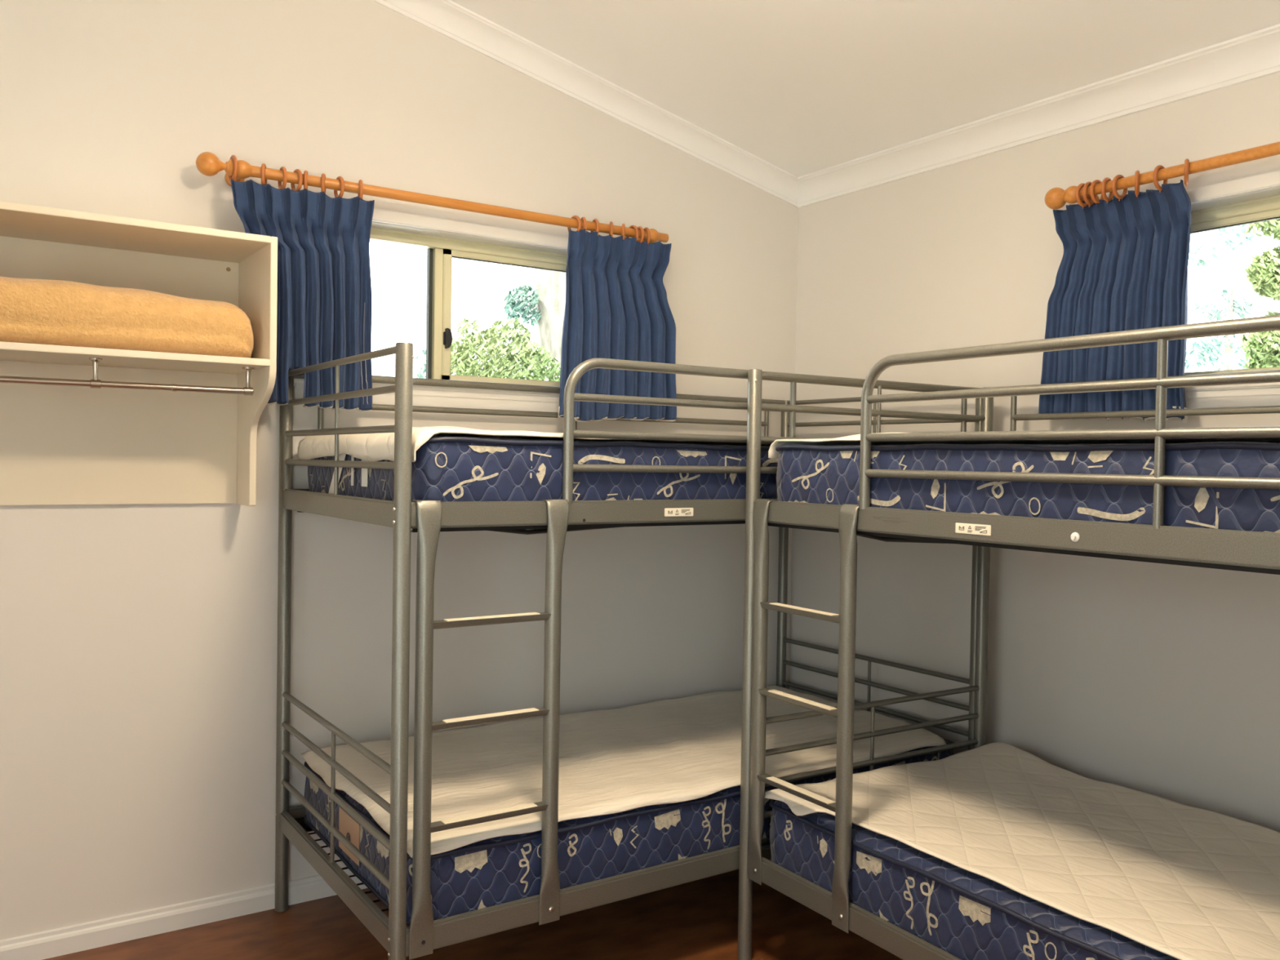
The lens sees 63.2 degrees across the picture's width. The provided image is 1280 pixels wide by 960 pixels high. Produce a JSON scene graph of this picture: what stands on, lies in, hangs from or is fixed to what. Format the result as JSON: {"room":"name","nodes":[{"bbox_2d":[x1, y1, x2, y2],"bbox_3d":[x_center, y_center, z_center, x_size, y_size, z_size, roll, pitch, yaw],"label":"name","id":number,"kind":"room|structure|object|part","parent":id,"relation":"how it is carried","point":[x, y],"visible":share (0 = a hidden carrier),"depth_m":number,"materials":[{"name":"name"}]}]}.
{"room":"dormitory","nodes":[
{"label":"dormitory","id":0,"kind":"room"},
{"bbox_2d":[0,0,798,940],"bbox_3d":[-1.249,-0.439,3.018,4.695,3.411,0.140,0,1,-34],"label":"wall","id":1,"kind":"structure","parent":0,"point":[139,642],"depth_m":3.06,"materials":[{"name":"white paint"}]},
{"bbox_2d":[0,200,277,506],"bbox_3d":[-1.649,-0.282,2.449,1.452,0.707,0.366,0,1,-34],"label":"wall shelf","id":2,"kind":"object","parent":1,"relation":"attached to","point":[79,425],"visible":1,"depth_m":2.77,"materials":[{"name":"beige laminate"}]},
{"bbox_2d":[0,275,253,358],"bbox_3d":[-1.536,-0.407,2.499,1.122,0.172,0.256,0,1,-34],"label":"folded blanket","id":3,"kind":"object","parent":2,"relation":"on","point":[33,311],"visible":0.78,"depth_m":2.54,"materials":[{"name":"orange fabric"}]},
{"bbox_3d":[-1.596,-0.237,2.382,1.372,0.021,0.021,0,1,-34],"label":"hanging rail","id":4,"kind":"part","parent":2,"relation":"part of","materials":[{"name":"silver metal"}]},
{"bbox_3d":[-1.639,-0.627,2.436,1.418,0.017,0.352,0,1,-34],"label":"panel","id":5,"kind":"part","parent":2,"relation":"part of","materials":[{"name":"beige laminate"}]},
{"bbox_3d":[-1.053,-0.280,2.848,0.017,0.707,0.366,0,1,-34],"label":"panel","id":6,"kind":"part","parent":2,"relation":"part of","materials":[{"name":"beige laminate"}]},
{"bbox_2d":[0,868,367,959],"bbox_3d":[-1.233,1.233,2.984,4.415,0.069,0.015,0,1,-34],"label":"baseboard","id":7,"kind":"structure","parent":1,"relation":"attached to","point":[42,945],"depth_m":2.90,"materials":[{"name":"white paint"}]},
{"bbox_2d":[288,208,568,412],"bbox_3d":[-0.614,-0.534,3.422,1.112,0.606,0.159,0,1,-34],"label":"window","id":8,"kind":"structure","parent":1,"relation":"in","point":[444,240],"depth_m":3.43,"materials":[{"name":"white paint"}]},
{"bbox_3d":[-0.604,-0.298,3.406,1.080,0.020,0.109,0,1,-34],"label":"sill","id":9,"kind":"part","parent":8,"relation":"part of","materials":[{"name":"white paint"}]},
{"bbox_3d":[-0.639,-0.555,3.461,1.040,0.495,0.066,0,1,-34],"label":"frame","id":10,"kind":"part","parent":8,"relation":"part of","materials":[{"name":"beige metal"}]},
{"bbox_3d":[-0.441,-0.543,3.582,0.515,0.437,0.026,0,1,-34],"label":"sash","id":11,"kind":"part","parent":8,"relation":"part of","materials":[{"name":"beige metal"}]},
{"bbox_2d":[195,151,668,243],"bbox_3d":[-0.574,-0.866,3.299,1.572,0.064,0.122,0,1,-34],"label":"curtain rod","id":12,"kind":"object","parent":1,"relation":"attached to","point":[207,163],"visible":0.89,"depth_m":3.16,"materials":[{"name":"brown wood"}]},
{"bbox_2d":[227,155,237,184],"bbox_3d":[-1.132,-0.859,2.891,0.011,0.086,0.080,0,1,-34],"label":"curtain ring","id":13,"kind":"object","parent":12,"relation":"hanging from","point":[233,157],"visible":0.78,"depth_m":2.87,"materials":[{"name":"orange wood"}]},
{"bbox_2d":[260,163,266,184],"bbox_3d":[-1.062,-0.856,2.938,0.011,0.073,0.068,1,1,-14],"label":"curtain ring","id":14,"kind":"object","parent":12,"relation":"hanging from","point":[264,180],"visible":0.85,"depth_m":2.91,"materials":[{"name":"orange wood"}]},
{"bbox_2d":[277,166,287,189],"bbox_3d":[-1.020,-0.856,2.966,0.011,0.073,0.068,0,1,-34],"label":"curtain ring","id":15,"kind":"object","parent":12,"relation":"hanging from","point":[283,169],"visible":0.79,"depth_m":2.94,"materials":[{"name":"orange wood"}]},
{"bbox_2d":[290,168,302,191],"bbox_3d":[-0.986,-0.856,2.988,0.011,0.073,0.068,0,1,-41],"label":"curtain ring","id":16,"kind":"object","parent":12,"relation":"hanging from","point":[296,171],"visible":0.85,"depth_m":2.97,"materials":[{"name":"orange wood"}]},
{"bbox_2d":[231,178,374,412],"bbox_3d":[-0.968,-0.517,2.984,0.404,0.630,0.090,0,1,-32],"label":"curtain","id":17,"kind":"object","parent":12,"relation":"hanging from","point":[324,296],"visible":0.83,"depth_m":3.00,"materials":[{"name":"blue fabric"}]},
{"bbox_2d":[303,170,307,190],"bbox_3d":[-0.965,-0.856,3.003,0.011,0.073,0.068,1,1,-17],"label":"curtain ring","id":18,"kind":"object","parent":12,"relation":"hanging from","point":[305,172],"visible":0.83,"depth_m":2.97,"materials":[{"name":"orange wood"}]},
{"bbox_2d":[320,173,325,193],"bbox_3d":[-0.922,-0.856,3.031,0.011,0.073,0.068,1,1,-14],"label":"curtain ring","id":19,"kind":"object","parent":12,"relation":"hanging from","point":[323,175],"visible":0.73,"depth_m":3.00,"materials":[{"name":"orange wood"}]},
{"bbox_2d":[333,176,344,197],"bbox_3d":[-0.884,-0.856,3.057,0.011,0.073,0.068,0,1,-37],"label":"curtain ring","id":20,"kind":"object","parent":12,"relation":"hanging from","point":[340,178],"visible":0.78,"depth_m":3.04,"materials":[{"name":"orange wood"}]},
{"bbox_2d":[357,179,363,199],"bbox_3d":[-0.831,-0.856,3.092,0.011,0.073,0.068,1,1,-19],"label":"curtain ring","id":21,"kind":"object","parent":12,"relation":"hanging from","point":[360,195],"visible":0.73,"depth_m":3.06,"materials":[{"name":"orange wood"}]},
{"bbox_2d":[567,215,581,231],"bbox_3d":[-0.220,-0.853,3.501,0.011,0.073,0.068,0,1,-43],"label":"curtain ring","id":22,"kind":"object","parent":12,"relation":"hanging from","point":[576,217],"visible":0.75,"depth_m":3.48,"materials":[{"name":"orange wood"}]},
{"bbox_2d":[580,217,586,232],"bbox_3d":[-0.194,-0.853,3.519,0.011,0.073,0.068,1,1,-19],"label":"curtain ring","id":23,"kind":"object","parent":12,"relation":"hanging from","point":[584,219],"visible":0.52,"depth_m":3.49,"materials":[{"name":"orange wood"}]},
{"bbox_2d":[590,218,599,235],"bbox_3d":[-0.154,-0.853,3.546,0.011,0.073,0.068,0,1,-23],"label":"curtain ring","id":24,"kind":"object","parent":12,"relation":"hanging from","point":[596,220],"visible":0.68,"depth_m":3.52,"materials":[{"name":"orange wood"}]},
{"bbox_2d":[608,221,613,236],"bbox_3d":[-0.100,-0.853,3.582,0.011,0.073,0.068,1,1,-5],"label":"curtain ring","id":25,"kind":"object","parent":12,"relation":"hanging from","point":[611,222],"visible":0.77,"depth_m":3.55,"materials":[{"name":"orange wood"}]},
{"bbox_2d":[558,228,676,422],"bbox_3d":[-0.084,-0.518,3.597,0.474,0.644,0.096,0,1,-34],"label":"curtain","id":26,"kind":"object","parent":12,"relation":"hanging from","point":[617,307],"visible":0.86,"depth_m":3.57,"materials":[{"name":"blue fabric"}]},
{"bbox_2d":[622,223,625,239],"bbox_3d":[-0.058,-0.853,3.610,0.011,0.073,0.068,1,1,-2],"label":"curtain ring","id":27,"kind":"object","parent":12,"relation":"hanging from","point":[623,224],"visible":0.83,"depth_m":3.58,"materials":[{"name":"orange wood"}]},
{"bbox_2d":[626,225,639,240],"bbox_3d":[-0.027,-0.852,3.631,0.011,0.073,0.068,0,1,-37],"label":"curtain ring","id":28,"kind":"object","parent":12,"relation":"hanging from","point":[634,227],"visible":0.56,"depth_m":3.61,"materials":[{"name":"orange wood"}]},
{"bbox_2d":[637,226,644,242],"bbox_3d":[-0.004,-0.852,3.646,0.011,0.073,0.068,0,1,-28],"label":"curtain ring","id":29,"kind":"object","parent":12,"relation":"hanging from","point":[640,228],"visible":0.58,"depth_m":3.62,"materials":[{"name":"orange wood"}]},
{"bbox_2d":[643,226,650,244],"bbox_3d":[0.019,-0.852,3.661,0.011,0.073,0.068,0,1,-25],"label":"curtain ring","id":30,"kind":"object","parent":12,"relation":"hanging from","point":[647,229],"visible":0.5,"depth_m":3.63,"materials":[{"name":"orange wood"}]},
{"bbox_2d":[372,0,798,207],"bbox_3d":[-1.170,-1.607,2.906,4.415,1.018,0.076,0,1,-34],"label":"trim","id":31,"kind":"structure","parent":1,"relation":"attached to","point":[447,18],"depth_m":3.59,"materials":[{"name":"white paint"}]},
{"bbox_2d":[43,869,902,959],"bbox_3d":[-0.107,1.377,1.301,4.695,0.120,4.350,0,1,-34],"label":"floor","id":32,"kind":"structure","parent":0,"point":[698,919],"depth_m":2.92,"materials":[{"name":"brown wood"}]},
{"bbox_2d":[274,342,981,959],"bbox_3d":[0.022,0.488,3.201,1.979,1.592,0.982,0,1,-34],"label":"bunk bed","id":33,"kind":"object","parent":32,"relation":"on","point":[554,517],"visible":0.66,"depth_m":2.49,"materials":[{"name":"silver metal"}]},
{"bbox_3d":[-1.045,0.474,3.054,0.038,1.590,0.038,0,1,-34],"label":"post","id":34,"kind":"part","parent":33,"relation":"part of","materials":[{"name":"silver metal"}]},
{"bbox_3d":[-0.792,0.896,2.673,0.017,0.017,0.905,0,1,-34],"label":"rail","id":35,"kind":"part","parent":33,"relation":"part of","materials":[{"name":"silver metal"}]},
{"bbox_3d":[-0.790,0.809,2.672,0.017,0.017,0.905,0,1,-34],"label":"rail","id":36,"kind":"part","parent":33,"relation":"part of","materials":[{"name":"silver metal"}]},
{"bbox_3d":[-0.789,0.726,2.670,0.017,0.017,0.905,0,1,-34],"label":"rail","id":37,"kind":"part","parent":33,"relation":"part of","materials":[{"name":"silver metal"}]},
{"bbox_3d":[-0.788,0.638,2.669,0.017,0.017,0.905,0,1,-34],"label":"rail","id":38,"kind":"part","parent":33,"relation":"part of","materials":[{"name":"silver metal"}]},
{"bbox_3d":[-0.777,-0.042,2.656,0.017,0.017,0.905,0,1,-34],"label":"rail","id":39,"kind":"part","parent":33,"relation":"part of","materials":[{"name":"silver metal"}]},
{"bbox_3d":[-0.775,-0.124,2.655,0.017,0.017,0.905,0,1,-34],"label":"rail","id":40,"kind":"part","parent":33,"relation":"part of","materials":[{"name":"silver metal"}]},
{"bbox_3d":[-0.774,-0.213,2.653,0.017,0.017,0.905,0,1,-34],"label":"rail","id":41,"kind":"part","parent":33,"relation":"part of","materials":[{"name":"silver metal"}]},
{"bbox_3d":[-0.772,-0.298,2.651,0.017,0.017,0.905,0,1,-34],"label":"rail","id":42,"kind":"part","parent":33,"relation":"part of","materials":[{"name":"silver metal"}]},
{"bbox_3d":[-0.525,0.497,2.277,0.038,1.590,0.038,0,1,-34],"label":"post","id":43,"kind":"part","parent":33,"relation":"part of","materials":[{"name":"silver metal"}]},
{"bbox_3d":[-0.227,-0.307,3.579,1.913,0.023,0.023,0,1,-34],"label":"guard frame","id":44,"kind":"part","parent":33,"relation":"part of","materials":[{"name":"silver metal"}]},
{"bbox_2d":[307,436,778,502],"bbox_3d":[0.032,-0.019,3.191,1.869,0.174,0.904,0,1,-34],"label":"mattress","id":45,"kind":"object","parent":33,"relation":"on","point":[444,468],"visible":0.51,"depth_m":2.54,"materials":[{"name":"blue fabric"}]},
{"bbox_2d":[297,426,771,462],"bbox_3d":[0.031,-0.092,3.179,1.872,0.105,0.910,0,1,-34],"label":"protector","id":46,"kind":"object","parent":45,"relation":"on","point":[366,446],"visible":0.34,"depth_m":2.65,"materials":[{"name":"beige fabric"}]},
{"bbox_3d":[-0.228,-0.221,3.581,1.739,0.019,0.019,0,1,-34],"label":"guard rail","id":47,"kind":"part","parent":33,"relation":"part of","materials":[{"name":"silver metal"}]},
{"bbox_2d":[303,738,954,925],"bbox_3d":[0.017,0.915,3.208,1.869,0.186,0.904,0,1,-34],"label":"mattress","id":48,"kind":"object","parent":33,"relation":"on","point":[498,870],"visible":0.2,"depth_m":2.60,"materials":[{"name":"blue fabric"}]},
{"bbox_2d":[301,685,946,857],"bbox_3d":[0.004,0.816,3.190,1.834,0.035,0.906,0,1,-34],"label":"protector","id":49,"kind":"object","parent":48,"relation":"on","point":[689,748],"visible":0.74,"depth_m":3.01,"materials":[{"name":"beige fabric"}]},
{"bbox_3d":[0.456,-0.026,2.918,1.512,0.019,0.019,0,1,-34],"label":"guard rail","id":50,"kind":"part","parent":33,"relation":"part of","materials":[{"name":"silver metal"}]},
{"bbox_3d":[0.457,-0.109,2.917,1.512,0.019,0.019,0,1,-34],"label":"guard rail","id":51,"kind":"part","parent":33,"relation":"part of","materials":[{"name":"silver metal"}]},
{"bbox_2d":[667,509,690,515],"bbox_3d":[0.101,0.083,2.670,0.071,0.014,0.001,0,1,-34],"label":"print","id":52,"kind":"object","parent":33,"relation":"attached to","point":[670,512],"depth_m":2.67,"materials":[{"name":"grey paper"}]},
{"bbox_3d":[0.452,-0.119,2.913,1.524,0.354,0.025,0,1,-34],"label":"guard frame","id":53,"kind":"part","parent":33,"relation":"part of","materials":[{"name":"silver metal"}]},
{"bbox_3d":[0.458,-0.198,2.915,1.512,0.019,0.019,0,1,-34],"label":"guard rail","id":54,"kind":"part","parent":33,"relation":"part of","materials":[{"name":"silver metal"}]},
{"bbox_3d":[0.566,0.480,4.133,0.038,1.590,0.038,0,1,-34],"label":"post","id":55,"kind":"part","parent":33,"relation":"part of","materials":[{"name":"silver metal"}]},
{"bbox_3d":[0.839,-0.292,3.730,0.017,0.017,0.905,0,1,-34],"label":"rail","id":56,"kind":"part","parent":33,"relation":"part of","materials":[{"name":"silver metal"}]},
{"bbox_3d":[0.821,0.815,3.750,0.017,0.017,0.905,0,1,-34],"label":"rail","id":57,"kind":"part","parent":33,"relation":"part of","materials":[{"name":"silver metal"}]},
{"bbox_3d":[0.822,0.732,3.749,0.017,0.017,0.905,0,1,-34],"label":"rail","id":58,"kind":"part","parent":33,"relation":"part of","materials":[{"name":"silver metal"}]},
{"bbox_3d":[0.824,0.644,3.747,0.017,0.017,0.905,0,1,-34],"label":"rail","id":59,"kind":"part","parent":33,"relation":"part of","materials":[{"name":"silver metal"}]},
{"bbox_3d":[0.837,-0.206,3.732,0.017,0.017,0.905,0,1,-34],"label":"rail","id":60,"kind":"part","parent":33,"relation":"part of","materials":[{"name":"silver metal"}]},
{"bbox_3d":[1.086,0.503,3.356,0.038,1.590,0.038,0,1,-34],"label":"post","id":61,"kind":"part","parent":33,"relation":"part of","materials":[{"name":"silver metal"}]},
{"bbox_2d":[737,314,1279,959],"bbox_3d":[1.206,0.525,2.221,0.982,1.592,1.979,0,1,-33],"label":"bunk bed","id":62,"kind":"object","parent":32,"relation":"on","point":[1259,552],"visible":0.82,"depth_m":2.43,"materials":[{"name":"silver metal"}]},
{"bbox_3d":[0.294,0.500,2.787,0.038,1.590,0.038,0,1,-33],"label":"post","id":63,"kind":"part","parent":62,"relation":"part of","materials":[{"name":"silver metal"}]},
{"bbox_3d":[0.681,0.913,3.047,0.905,0.017,0.017,0,1,-33],"label":"rail","id":64,"kind":"part","parent":62,"relation":"part of","materials":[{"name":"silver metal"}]},
{"bbox_3d":[0.697,-0.025,3.030,0.905,0.017,0.017,0,1,-33],"label":"rail","id":65,"kind":"part","parent":62,"relation":"part of","materials":[{"name":"silver metal"}]},
{"bbox_3d":[0.698,-0.107,3.028,0.905,0.017,0.017,0,1,-33],"label":"rail","id":66,"kind":"part","parent":62,"relation":"part of","materials":[{"name":"silver metal"}]},
{"bbox_3d":[0.683,0.826,3.045,0.905,0.017,0.017,0,1,-33],"label":"rail","id":67,"kind":"part","parent":62,"relation":"part of","materials":[{"name":"silver metal"}]},
{"bbox_3d":[0.684,0.743,3.044,0.905,0.017,0.017,0,1,-33],"label":"rail","id":68,"kind":"part","parent":62,"relation":"part of","materials":[{"name":"silver metal"}]},
{"bbox_3d":[0.685,0.655,3.042,0.905,0.017,0.017,0,1,-33],"label":"rail","id":69,"kind":"part","parent":62,"relation":"part of","materials":[{"name":"silver metal"}]},
{"bbox_3d":[0.701,-0.282,3.025,0.905,0.017,0.017,0,1,-33],"label":"rail","id":70,"kind":"part","parent":62,"relation":"part of","materials":[{"name":"silver metal"}]},
{"bbox_3d":[0.699,-0.196,3.026,0.905,0.017,0.017,0,1,-33],"label":"rail","id":71,"kind":"part","parent":62,"relation":"part of","materials":[{"name":"silver metal"}]},
{"bbox_2d":[959,525,986,533],"bbox_3d":[0.688,0.102,2.152,0.001,0.014,0.071,0,1,-33],"label":"print","id":72,"kind":"object","parent":62,"relation":"on","point":[962,529],"depth_m":2.15,"materials":[{"name":"grey paper"}]},
{"bbox_2d":[768,799,1178,959],"bbox_3d":[1.199,0.953,2.227,0.904,0.186,1.867,0,1,-33],"label":"mattress","id":73,"kind":"object","parent":62,"relation":"on","point":[967,915],"visible":0.42,"depth_m":2.26,"materials":[{"name":"blue fabric"}]},
{"bbox_2d":[764,742,1279,959],"bbox_3d":[1.190,0.843,2.220,0.896,0.056,1.861,0,1,-33],"label":"protector","id":74,"kind":"object","parent":73,"relation":"on","point":[1179,881],"visible":0.94,"depth_m":2.40,"materials":[{"name":"beige fabric"}]},
{"bbox_3d":[1.082,0.504,3.291,0.038,1.590,0.038,0,1,-33],"label":"post","id":75,"kind":"part","parent":62,"relation":"part of","materials":[{"name":"silver metal"}]},
{"bbox_2d":[775,441,1279,533],"bbox_3d":[1.214,0.018,2.210,0.904,0.174,1.867,0,1,-33],"label":"mattress","id":76,"kind":"object","parent":62,"relation":"on","point":[827,474],"visible":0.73,"depth_m":2.03,"materials":[{"name":"blue fabric"}]},
{"bbox_2d":[768,431,1279,458],"bbox_3d":[1.212,-0.067,2.216,0.871,0.074,1.873,0,1,-33],"label":"protector","id":77,"kind":"object","parent":76,"relation":"on","point":[773,453],"visible":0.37,"depth_m":2.52,"materials":[{"name":"beige fabric"}]},
{"bbox_3d":[0.931,-0.090,1.796,0.025,0.354,1.524,0,1,-33],"label":"guard frame","id":78,"kind":"part","parent":62,"relation":"part of","materials":[{"name":"silver metal"}]},
{"bbox_3d":[0.933,0.002,1.792,0.019,0.019,1.512,0,1,-33],"label":"guard rail","id":79,"kind":"part","parent":62,"relation":"part of","materials":[{"name":"silver metal"}]},
{"bbox_3d":[0.934,-0.080,1.791,0.019,0.019,1.512,0,1,-33],"label":"guard rail","id":80,"kind":"part","parent":62,"relation":"part of","materials":[{"name":"silver metal"}]},
{"bbox_3d":[0.936,-0.169,1.789,0.019,0.019,1.512,0,1,-33],"label":"guard rail","id":81,"kind":"part","parent":62,"relation":"part of","materials":[{"name":"silver metal"}]},
{"bbox_2d":[1071,532,1079,542],"bbox_3d":[0.815,0.107,1.952,0.006,0.019,0.018,0,1,-33],"label":"washer","id":82,"kind":"object","parent":62,"relation":"in","point":[1075,536],"depth_m":1.95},
{"bbox_3d":[1.617,-0.256,2.460,0.023,0.023,1.913,0,1,-33],"label":"guard frame","id":83,"kind":"part","parent":62,"relation":"part of","materials":[{"name":"silver metal"}]},
{"bbox_3d":[1.615,-0.170,2.462,0.019,0.019,1.739,0,1,-33],"label":"guard rail","id":84,"kind":"part","parent":62,"relation":"part of","materials":[{"name":"silver metal"}]},
{"bbox_2d":[450,0,1279,177],"bbox_3d":[-0.086,-1.657,1.287,5.295,1.242,4.850,0,1,-34],"label":"ceiling","id":85,"kind":"structure","parent":0,"point":[803,87],"depth_m":3.15,"materials":[{"name":"white paint"}]},
{"bbox_2d":[789,71,1279,832],"bbox_3d":[1.845,0.099,2.487,0.140,2.455,4.212,0,1,-34],"label":"wall","id":86,"kind":"structure","parent":0,"point":[1162,680],"depth_m":3.29,"materials":[{"name":"white paint"}]},
{"bbox_2d":[795,23,1279,208],"bbox_3d":[1.736,-1.089,2.462,0.076,0.094,4.070,0,1,-34],"label":"trim","id":87,"kind":"structure","parent":86,"relation":"attached to","point":[1255,55],"depth_m":3.15,"materials":[{"name":"white paint"}]},
{"bbox_2d":[1044,141,1279,209],"bbox_3d":[1.671,-0.823,2.517,0.122,0.064,1.520,0,1,-34],"label":"curtain rod","id":88,"kind":"object","parent":86,"relation":"attached to","point":[1055,198],"visible":0.85,"depth_m":2.80,"materials":[{"name":"brown wood"}]},
{"bbox_2d":[1075,182,1090,208],"bbox_3d":[1.292,-0.828,3.031,0.068,0.073,0.011,0,1,-34],"label":"curtain ring","id":89,"kind":"object","parent":88,"relation":"hanging from","point":[1080,202],"visible":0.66,"depth_m":3.02,"materials":[{"name":"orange wood"}]},
{"bbox_2d":[1082,181,1096,207],"bbox_3d":[1.303,-0.828,3.014,0.068,0.073,0.011,0,1,-40],"label":"curtain ring","id":90,"kind":"object","parent":88,"relation":"hanging from","point":[1086,201],"visible":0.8,"depth_m":3.00,"materials":[{"name":"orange wood"}]},
{"bbox_2d":[1089,179,1103,205],"bbox_3d":[1.317,-0.827,2.994,0.068,0.073,0.011,0,1,-34],"label":"curtain ring","id":91,"kind":"object","parent":88,"relation":"hanging from","point":[1094,199],"visible":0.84,"depth_m":2.98,"materials":[{"name":"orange wood"}]},
{"bbox_2d":[1101,177,1113,203],"bbox_3d":[1.334,-0.826,2.968,0.068,0.073,0.011,0,1,-43],"label":"curtain ring","id":92,"kind":"object","parent":88,"relation":"hanging from","point":[1105,197],"visible":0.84,"depth_m":2.95,"materials":[{"name":"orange wood"}]},
{"bbox_2d":[1038,179,1191,422],"bbox_3d":[1.361,-0.486,2.973,0.078,0.651,0.446,0,1,-34],"label":"curtain","id":93,"kind":"object","parent":88,"relation":"hanging from","point":[1123,266],"visible":0.82,"depth_m":2.95,"materials":[{"name":"blue fabric"}]},
{"bbox_2d":[1111,174,1127,200],"bbox_3d":[1.355,-0.825,2.937,0.068,0.073,0.011,0,1,-34],"label":"curtain ring","id":94,"kind":"object","parent":88,"relation":"hanging from","point":[1117,195],"visible":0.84,"depth_m":2.92,"materials":[{"name":"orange wood"}]},
{"bbox_2d":[1134,170,1139,197],"bbox_3d":[1.384,-0.824,2.894,0.011,0.073,0.068,1,1,28],"label":"curtain ring","id":95,"kind":"object","parent":88,"relation":"hanging from","point":[1137,172],"visible":0.94,"depth_m":2.87,"materials":[{"name":"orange wood"}]},
{"bbox_2d":[1152,164,1168,192],"bbox_3d":[1.420,-0.822,2.839,0.068,0.073,0.011,0,1,-37],"label":"curtain ring","id":96,"kind":"object","parent":88,"relation":"hanging from","point":[1157,168],"visible":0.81,"depth_m":2.82,"materials":[{"name":"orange wood"}]},
{"bbox_2d":[1183,158,1189,186],"bbox_3d":[1.460,-0.821,2.779,0.011,0.073,0.068,1,1,28],"label":"curtain ring","id":97,"kind":"object","parent":88,"relation":"hanging from","point":[1186,161],"visible":0.98,"depth_m":2.75,"materials":[{"name":"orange wood"}]},
{"bbox_2d":[1184,170,1279,408],"bbox_3d":[1.759,-0.483,2.592,0.159,0.611,1.202,0,1,-34],"label":"window","id":98,"kind":"structure","parent":86,"relation":"in","point":[1255,198],"depth_m":2.78,"materials":[{"name":"white paint"}]},
{"bbox_3d":[1.735,-0.245,2.583,0.109,0.020,1.170,0,1,-34],"label":"sill","id":99,"kind":"part","parent":98,"relation":"part of","materials":[{"name":"white paint"}]},
{"bbox_3d":[1.706,-0.506,2.555,0.021,0.566,1.202,0,1,-34],"label":"architrave","id":100,"kind":"part","parent":98,"relation":"part of","materials":[{"name":"white paint"}]},
{"bbox_3d":[1.798,-0.502,2.618,0.066,0.500,1.130,0,1,-34],"label":"frame","id":101,"kind":"part","parent":98,"relation":"part of","materials":[{"name":"beige metal"}]},
{"label":"outside","id":102,"kind":"structure","parent":0,"visible":0},
{"bbox_3d":[-0.581,1.707,20.331,100.000,0.300,110.000,0,1,-34],"label":"ground","id":103,"kind":"structure","parent":102,"visible":0},
{"bbox_2d":[413,349,426,378],"bbox_3d":[-2.408,0.103,11.775,0.809,3.165,0.776,1,1,-12],"label":"tree","id":104,"kind":"object","parent":103,"relation":"on","point":[420,372],"visible":0.11,"depth_m":11.65,"materials":[{"name":"green plant"}]},
{"bbox_2d":[450,315,560,381],"bbox_3d":[-1.241,0.133,9.377,1.629,3.233,1.628,0,1,-34],"label":"bush","id":105,"kind":"object","parent":103,"relation":"on","point":[503,366],"visible":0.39,"depth_m":9.18,"materials":[{"name":"green plant"}]},
{"bbox_2d":[502,268,565,381],"bbox_3d":[-0.977,-2.541,10.553,2.558,8.547,2.601,0,1,-34],"label":"tree","id":106,"kind":"object","parent":103,"relation":"on","point":[548,296],"visible":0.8,"depth_m":11.13,"materials":[{"name":"green plant"}]},
{"bbox_2d":[1185,224,1259,371],"bbox_3d":[6.264,-0.479,11.299,0.712,4.629,0.793,0,1,-34],"label":"tree","id":107,"kind":"object","parent":103,"relation":"on","point":[1232,307],"visible":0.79,"depth_m":11.20,"materials":[{"name":"green plant"}]},
{"bbox_2d":[1239,218,1279,368],"bbox_3d":[4.087,-0.158,6.618,0.543,4.100,0.730,2,1,38],"label":"tree","id":108,"kind":"object","parent":103,"relation":"on","point":[1261,349],"visible":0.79,"depth_m":6.56,"materials":[{"name":"green plant"}]}
]}

